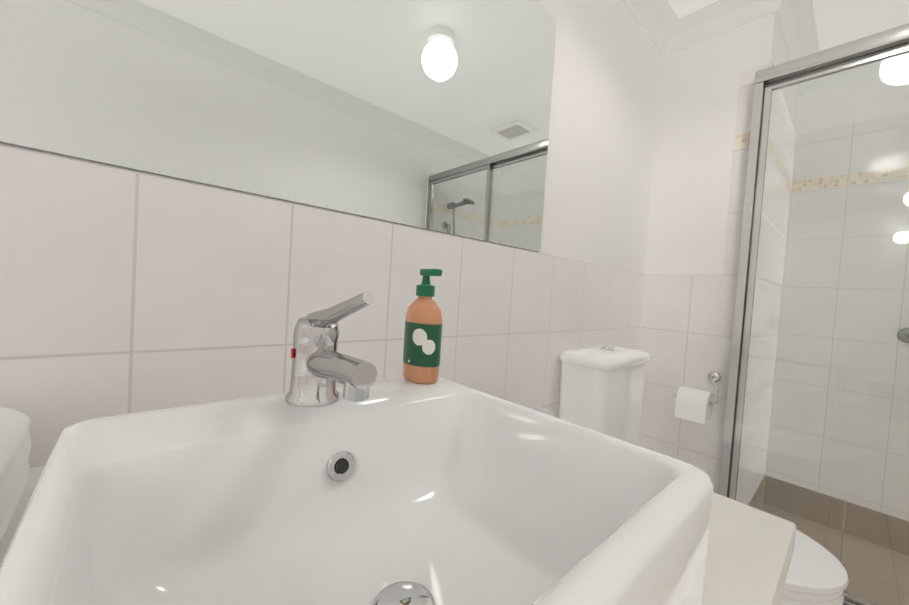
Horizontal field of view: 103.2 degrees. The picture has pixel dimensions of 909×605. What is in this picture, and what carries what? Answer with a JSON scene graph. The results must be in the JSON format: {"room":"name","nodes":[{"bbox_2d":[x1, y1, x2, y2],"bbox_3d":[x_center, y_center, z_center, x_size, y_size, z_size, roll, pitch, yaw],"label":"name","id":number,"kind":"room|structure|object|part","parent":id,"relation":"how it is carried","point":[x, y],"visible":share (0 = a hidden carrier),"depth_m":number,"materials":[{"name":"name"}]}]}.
{"room":"bathroom","nodes":[
{"label":"bathroom","id":0,"kind":"room"},
{"bbox_2d":[0,0,661,273],"bbox_3d":[-0.738,-0.143,0.316,4.292,2.280,0.112,2,2,-42],"label":"wall","id":1,"kind":"structure","parent":0,"point":[603,116],"depth_m":1.34,"materials":[{"name":"white paint"}]},
{"bbox_2d":[0,0,556,251],"bbox_3d":[-0.350,-0.537,0.549,1.720,0.714,0.006,2,2,-42],"label":"mirror","id":2,"kind":"object","parent":1,"relation":"attached to","point":[433,115],"visible":1,"depth_m":0.65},
{"bbox_2d":[622,0,685,55],"bbox_3d":[-0.558,-1.230,0.242,4.164,0.085,0.080,2,2,-42],"label":"crown molding","id":3,"kind":"structure","parent":1,"relation":"attached to","point":[665,29],"depth_m":1.52,"materials":[{"name":"white paint"}]},
{"bbox_2d":[645,11,798,274],"bbox_3d":[1.336,-0.061,1.911,0.928,2.280,0.507,2,2,-42],"label":"wall","id":4,"kind":"structure","parent":0,"point":[695,128],"depth_m":1.55,"materials":[{"name":"white paint"}]},
{"bbox_2d":[682,0,781,46],"bbox_3d":[1.095,-1.162,1.456,0.080,0.085,0.300,2,2,-42],"label":"crown molding","id":5,"kind":"structure","parent":4,"relation":"attached to","point":[721,16],"depth_m":1.47,"materials":[{"name":"white paint"}]},
{"bbox_2d":[766,0,825,95],"bbox_3d":[1.495,-1.140,1.553,0.806,0.085,0.080,2,2,-42],"label":"crown molding","id":6,"kind":"structure","parent":4,"relation":"attached to","point":[797,20],"depth_m":1.53,"materials":[{"name":"white paint"}]},
{"bbox_2d":[668,0,908,50],"bbox_3d":[0.282,-1.259,-0.082,5.220,0.100,1.914,2,2,-42],"label":"ceiling","id":7,"kind":"structure","parent":0,"point":[839,22],"depth_m":1.48,"materials":[{"name":"white paint"}]},
{"bbox_2d":[795,70,908,134],"bbox_3d":[2.276,0.013,1.471,0.112,2.280,1.407,2,2,-42],"label":"wall","id":8,"kind":"structure","parent":0,"point":[818,113],"depth_m":1.77,"materials":[{"name":"white paint"}]},
{"bbox_2d":[800,53,908,97],"bbox_3d":[2.203,-1.091,1.440,0.080,0.085,1.195,2,2,-42],"label":"crown molding","id":9,"kind":"structure","parent":8,"relation":"attached to","point":[876,66],"depth_m":1.72,"materials":[{"name":"white paint"}]},
{"bbox_3d":[0.130,1.115,-0.008,5.220,0.100,1.914,2,2,-42],"label":"floor","id":10,"kind":"structure","parent":0,"visible":0},
{"bbox_2d":[0,291,795,604],"bbox_3d":[-0.372,0.501,0.173,1.500,1.050,0.654,2,2,-42],"label":"bathroom vanity","id":11,"kind":"object","parent":10,"relation":"on","point":[315,485],"visible":0.98,"depth_m":0.29,"materials":[{"name":"white ceramic"}]},
{"bbox_2d":[0,407,31,541],"bbox_3d":[-0.432,0.165,0.178,0.252,0.102,0.465,2,2,-42],"label":"folded towel","id":12,"kind":"object","parent":11,"relation":"on","point":[15,443],"visible":1,"depth_m":0.33,"materials":[{"name":"white fabric"}]},
{"bbox_2d":[285,291,377,406],"bbox_3d":[-0.115,0.044,0.339,0.052,0.115,0.133,2,2,-42],"label":"tap","id":13,"kind":"object","parent":11,"relation":"on","point":[317,365],"depth_m":0.35,"materials":[{"name":"silver metal"}]},
{"bbox_2d":[0,374,713,604],"bbox_3d":[-0.059,0.173,0.278,0.368,0.130,0.350,2,2,-42],"label":"basin","id":14,"kind":"object","parent":11,"relation":"in","point":[442,492],"depth_m":0.28,"materials":[{"name":"white ceramic"}]},
{"bbox_2d":[402,269,441,383],"bbox_3d":[-0.041,0.029,0.476,0.043,0.146,0.059,2,2,-42],"label":"soap bottle","id":15,"kind":"object","parent":11,"relation":"on","point":[422,342],"visible":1,"depth_m":0.46,"materials":[{"name":"orange plastic"}]},
{"bbox_2d":[559,346,848,604],"bbox_3d":[0.688,0.620,1.099,0.384,0.889,0.698,2,2,-42],"label":"toilet","id":16,"kind":"object","parent":10,"relation":"on","point":[601,389],"visible":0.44,"depth_m":1.14,"materials":[{"name":"white ceramic"}]},
{"bbox_3d":[0.542,0.189,1.279,0.384,0.039,0.180,2,2,-42],"label":"cistern lid","id":17,"kind":"part","parent":16,"relation":"part of","materials":[{"name":"white ceramic"}]},
{"bbox_2d":[759,503,908,604],"bbox_3d":[1.837,1.133,1.252,0.758,0.004,1.279,2,2,-42],"label":"shower floor","id":18,"kind":"structure","parent":10,"relation":"on","point":[903,594],"depth_m":1.55,"materials":[{"name":"tile"}]},
{"bbox_3d":[1.489,1.076,0.968,0.145,0.090,1.324,2,2,-42],"label":"curb","id":19,"kind":"object","parent":10,"relation":"on","visible":0},
{"bbox_2d":[719,23,908,604],"bbox_3d":[1.539,0.099,0.923,0.060,1.867,1.318,2,2,-42],"label":"shower door","id":20,"kind":"structure","parent":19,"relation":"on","point":[884,45],"depth_m":1.30,"materials":[{"name":"glass"}]},
{"bbox_3d":[0.763,-0.014,-0.753,5.108,2.280,0.112,2,2,-42],"label":"wall","id":21,"kind":"structure","parent":0,"visible":0},
{"bbox_2d":[0,144,647,467],"bbox_3d":[-0.691,0.406,0.326,4.180,1.190,0.008,2,2,-42],"label":"wall tile","id":22,"kind":"structure","parent":21,"relation":"attached to","point":[122,291],"depth_m":0.57,"materials":[{"name":"white tile"}]},
{"bbox_2d":[637,67,759,493],"bbox_3d":[1.024,0.071,1.552,0.008,2.000,0.360,2,2,-42],"label":"wall tile","id":23,"kind":"structure","parent":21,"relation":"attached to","point":[689,319],"depth_m":1.53,"materials":[{"name":"white tile"}]},
{"bbox_2d":[672,371,720,424],"bbox_3d":[0.988,0.376,1.482,0.122,0.196,0.159,2,2,-42],"label":"toilet roll","id":24,"kind":"object","parent":23,"relation":"attached to","point":[693,405],"visible":0.96,"depth_m":1.44,"materials":[{"name":"white paper"}]},
{"bbox_2d":[736,63,799,508],"bbox_3d":[1.446,0.094,1.679,0.808,2.000,0.013,2,2,-42],"label":"wall tile","id":25,"kind":"structure","parent":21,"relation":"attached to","point":[771,346],"depth_m":1.68,"materials":[{"name":"white tile"}]},
{"bbox_2d":[768,112,908,554],"bbox_3d":[2.181,0.147,1.481,0.008,2.000,1.285,2,2,-42],"label":"wall tile","id":26,"kind":"structure","parent":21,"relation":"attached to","point":[815,184],"depth_m":1.76,"materials":[{"name":"white tile"}]},
{"bbox_2d":[897,328,908,342],"bbox_3d":[2.133,0.159,1.471,0.075,0.072,0.412,2,2,-42],"label":"grab rail","id":27,"kind":"object","parent":26,"relation":"attached to","point":[901,333],"depth_m":1.63,"materials":[{"name":"metal"}]}
]}

